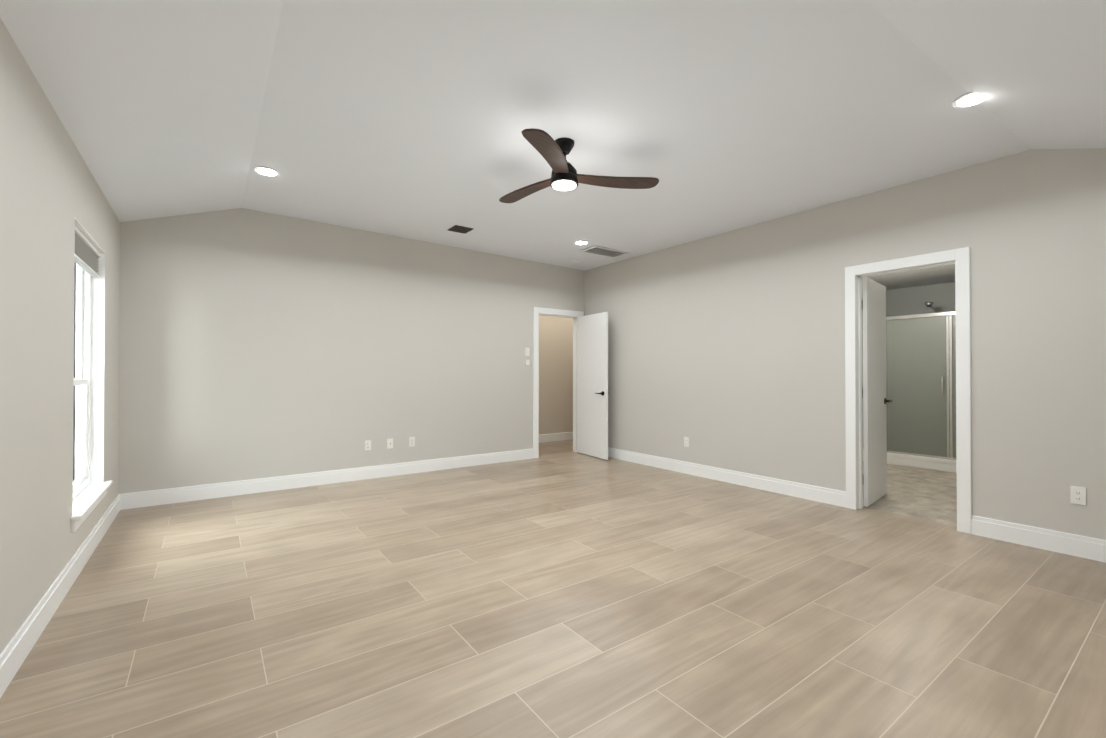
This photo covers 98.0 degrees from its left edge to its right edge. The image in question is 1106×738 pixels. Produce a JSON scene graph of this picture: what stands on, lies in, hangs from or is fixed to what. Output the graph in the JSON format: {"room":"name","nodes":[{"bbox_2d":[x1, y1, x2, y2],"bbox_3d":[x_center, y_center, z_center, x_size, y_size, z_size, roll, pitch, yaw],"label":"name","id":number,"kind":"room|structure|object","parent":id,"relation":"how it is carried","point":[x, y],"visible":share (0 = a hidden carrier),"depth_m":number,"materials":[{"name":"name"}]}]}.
{"room":"empty bedroom","nodes":[
{"label":"empty bedroom","id":0,"kind":"room"},
{"bbox_2d":[0,18,119,653],"bbox_3d":[-2.112,-0.427,1.723,0.150,3.300,6.340,0,-1,-36],"label":"wall","id":1,"kind":"structure","parent":0,"point":[50,190],"depth_m":2.23,"materials":[{"name":"paint"}]},
{"bbox_2d":[0,493,123,697],"bbox_3d":[-2.043,1.153,1.762,0.019,0.140,6.100,0,-1,-36],"label":"baseboard","id":2,"kind":"structure","parent":1,"relation":"attached to","point":[22,643],"depth_m":2.34,"materials":[{"name":"white paint"}]},
{"bbox_2d":[73,263,90,498],"bbox_3d":[-3.187,-0.017,3.158,0.080,1.740,1.030,0,-1,-36],"label":"window","id":3,"kind":"structure","parent":1,"relation":"in","point":[82,385],"depth_m":3.52,"materials":[{"name":"white glass"}]},
{"bbox_2d":[74,225,100,277],"bbox_3d":[-3.135,-0.783,3.202,0.046,0.192,1.010,0,-1,-36],"label":"shade valance","id":4,"kind":"object","parent":3,"relation":"attached to","point":[87,252],"visible":0.58,"depth_m":3.25,"materials":[{"name":"grey fabric"}]},
{"bbox_2d":[70,218,112,532],"bbox_3d":[-3.110,0.031,3.213,0.120,1.835,1.140,0,-1,-36],"label":"window frame","id":5,"kind":"structure","parent":1,"relation":"attached to","point":[88,498],"depth_m":3.61,"materials":[{"name":"white paint"}]},
{"bbox_2d":[118,208,583,493],"bbox_3d":[-1.663,-0.397,5.874,5.420,3.300,0.120,0,-1,-36],"label":"wall","id":6,"kind":"structure","parent":0,"point":[253,344],"depth_m":5.13,"materials":[{"name":"paint"}]},
{"bbox_2d":[124,448,533,508],"bbox_3d":[-2.039,1.180,5.508,4.335,0.140,0.019,0,-1,-36],"label":"baseboard","id":7,"kind":"structure","parent":6,"relation":"attached to","point":[234,488],"depth_m":5.08,"materials":[{"name":"white paint"}]},
{"bbox_2d":[365,440,370,450],"bbox_3d":[-2.105,0.870,5.468,0.070,0.115,0.009,0,-1,-36],"label":"electrical outlet","id":8,"kind":"object","parent":6,"relation":"attached to","point":[367,445],"visible":1,"depth_m":5.46,"materials":[{"name":"white plastic"}]},
{"bbox_2d":[387,438,392,448],"bbox_3d":[-1.901,0.871,5.613,0.070,0.115,0.012,0,-1,-36],"label":"electrical outlet","id":9,"kind":"object","parent":6,"relation":"attached to","point":[389,443],"visible":1,"depth_m":5.61,"materials":[{"name":"white plastic"}]},
{"bbox_2d":[409,437,414,446],"bbox_3d":[-1.691,0.872,5.766,0.070,0.115,0.009,0,-1,-36],"label":"electrical outlet","id":10,"kind":"object","parent":6,"relation":"attached to","point":[411,441],"visible":1,"depth_m":5.76,"materials":[{"name":"white plastic"}]},
{"bbox_2d":[525,348,529,355],"bbox_3d":[-0.357,-0.241,6.729,0.070,0.115,0.012,0,-1,-36],"label":"light switch","id":11,"kind":"object","parent":6,"relation":"attached to","point":[527,351],"visible":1,"depth_m":6.73,"materials":[{"name":"white plastic"}]},
{"bbox_2d":[533,307,583,457],"bbox_3d":[0.051,0.194,7.100,0.910,2.135,0.160,0,-1,-36],"label":"door frame","id":12,"kind":"structure","parent":6,"relation":"attached to","point":[537,311],"depth_m":6.82,"materials":[{"name":"white paint"}]},
{"bbox_2d":[577,312,608,459],"bbox_3d":[0.542,0.232,6.926,0.170,2.036,0.735,0,-1,-36],"label":"back door","id":13,"kind":"structure","parent":6,"relation":"in","point":[592,385],"depth_m":6.89,"materials":[{"name":"white paint"}]},
{"bbox_2d":[0,440,1105,737],"bbox_3d":[1.198,1.295,4.808,9.140,0.100,7.510,0,-1,-36],"label":"floor","id":14,"kind":"structure","parent":0,"point":[570,594],"depth_m":2.36,"materials":[{"name":"beige tile"}]},
{"bbox_2d":[862,302,955,472],"bbox_3d":[4.913,0.042,6.454,0.950,2.430,1.898,0,-1,-36],"label":"shower enclosure","id":15,"kind":"object","parent":14,"relation":"on","point":[921,383],"visible":0.38,"depth_m":6.08,"materials":[{"name":"white"}]},
{"bbox_2d":[0,0,1105,270],"bbox_3d":[0.102,-1.398,3.320,5.420,0.628,6.220,0,-1,-36],"label":"ceiling","id":16,"kind":"structure","parent":0,"point":[408,118],"depth_m":2.80,"materials":[{"name":"paint"}]},
{"bbox_2d":[254,167,279,176],"bbox_3d":[-2.319,-1.600,3.898,0.180,0.012,0.180,0,-1,-36],"label":"recessed light","id":17,"kind":"object","parent":16,"relation":"in","point":[266,171],"visible":0.98,"depth_m":3.88,"materials":[{"name":"white paint"}]},
{"bbox_2d":[447,225,472,233],"bbox_3d":[-1.032,-1.554,5.363,0.220,0.011,0.220,0,-1,-36],"label":"ceiling vent","id":18,"kind":"object","parent":16,"relation":"in","point":[460,229],"visible":1,"depth_m":5.34,"materials":[{"name":"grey metal"}]},
{"bbox_2d":[570,259,578,262],"bbox_3d":[0.298,-1.499,6.699,0.131,0.037,0.131,0,-1,-36],"label":"smoke detector","id":19,"kind":"object","parent":16,"relation":"attached to","point":[574,260],"visible":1,"depth_m":6.66,"materials":[{"name":"white plastic"}]},
{"bbox_2d":[499,128,658,202],"bbox_3d":[0.034,-1.426,3.464,1.197,0.306,1.132,0,-1,-36],"label":"ceiling fan","id":20,"kind":"object","parent":16,"relation":"hanging from","point":[565,176],"visible":1,"depth_m":3.32,"materials":[{"name":"brown wood"}]},
{"bbox_2d":[574,240,588,244],"bbox_3d":[0.346,-1.527,5.810,0.180,0.012,0.180,0,-1,-36],"label":"recessed light","id":21,"kind":"object","parent":16,"relation":"in","point":[581,242],"visible":0.98,"depth_m":5.78,"materials":[{"name":"white paint"}]},
{"bbox_2d":[580,246,628,257],"bbox_3d":[0.670,-1.508,6.215,0.580,0.012,0.320,0,-1,-36],"label":"ceiling vent","id":22,"kind":"object","parent":16,"relation":"in","point":[603,251],"visible":1,"depth_m":6.20,"materials":[{"name":"white metal"}]},
{"bbox_2d":[952,92,983,107],"bbox_3d":[2.410,-1.551,2.762,0.180,0.012,0.180,0,-1,-36],"label":"recessed light","id":23,"kind":"object","parent":16,"relation":"in","point":[970,99],"visible":0.71,"depth_m":2.77,"materials":[{"name":"white paint"}]},
{"bbox_2d":[539,315,572,434],"bbox_3d":[-0.282,-0.030,8.303,4.140,2.600,0.120,0,-1,-36],"label":"wall","id":24,"kind":"structure","parent":0,"point":[555,374],"depth_m":8.45,"materials":[{"name":"paint"}]},
{"bbox_2d":[539,432,572,442],"bbox_3d":[-0.243,1.200,8.239,3.900,0.140,0.015,0,-1,-36],"label":"baseboard","id":25,"kind":"structure","parent":24,"relation":"attached to","point":[544,438],"depth_m":8.44,"materials":[{"name":"white paint"}]},
{"bbox_2d":[584,148,1105,539],"bbox_3d":[2.338,-0.405,4.844,0.120,3.300,6.220,0,-1,-36],"label":"wall","id":26,"kind":"structure","parent":0,"point":[726,350],"depth_m":4.22,"materials":[{"name":"paint"}]},
{"bbox_2d":[684,437,688,446],"bbox_3d":[1.598,0.872,5.756,0.009,0.115,0.070,0,-1,-36],"label":"electrical outlet","id":27,"kind":"object","parent":26,"relation":"attached to","point":[686,441],"visible":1,"depth_m":5.75,"materials":[{"name":"white plastic"}]},
{"bbox_2d":[608,447,845,507],"bbox_3d":[1.548,1.182,5.814,0.020,0.140,3.705,0,-1,-36],"label":"baseboard","id":28,"kind":"structure","parent":26,"relation":"attached to","point":[805,491],"depth_m":5.16,"materials":[{"name":"white paint"}]},
{"bbox_2d":[862,277,891,506],"bbox_3d":[3.030,0.205,4.568,0.704,2.056,0.184,0,-1,-36],"label":"bathroom door","id":29,"kind":"structure","parent":26,"relation":"in","point":[875,400],"depth_m":4.46,"materials":[{"name":"white paint"}]},
{"bbox_2d":[845,247,971,533],"bbox_3d":[2.931,0.162,3.997,0.140,2.155,0.870,0,-1,-36],"label":"door frame","id":30,"kind":"structure","parent":26,"relation":"attached to","point":[960,257],"depth_m":3.91,"materials":[{"name":"white paint"}]},
{"bbox_2d":[971,515,1105,562],"bbox_3d":[3.571,1.162,2.995,0.019,0.140,1.495,0,-1,-36],"label":"baseboard","id":31,"kind":"structure","parent":26,"relation":"attached to","point":[1091,548],"depth_m":3.30,"materials":[{"name":"white paint"}]},
{"bbox_2d":[1070,486,1085,504],"bbox_3d":[3.458,0.833,3.165,0.009,0.115,0.070,0,-1,-36],"label":"electrical outlet","id":32,"kind":"object","parent":26,"relation":"attached to","point":[1077,495],"visible":1,"depth_m":3.16,"materials":[{"name":"white plastic"}]},
{"bbox_2d":[862,264,954,292],"bbox_3d":[4.225,-1.231,5.386,3.569,0.080,3.090,0,-1,-36],"label":"ceiling","id":33,"kind":"structure","parent":0,"point":[925,276],"depth_m":6.22,"materials":[{"name":"white paint"}]},
{"bbox_2d":[862,282,955,318],"bbox_3d":[5.626,-0.044,6.383,0.120,2.600,2.850,0,-1,-36],"label":"wall","id":34,"kind":"structure","parent":0,"point":[908,301],"depth_m":6.83,"materials":[{"name":"paint"}]}
]}

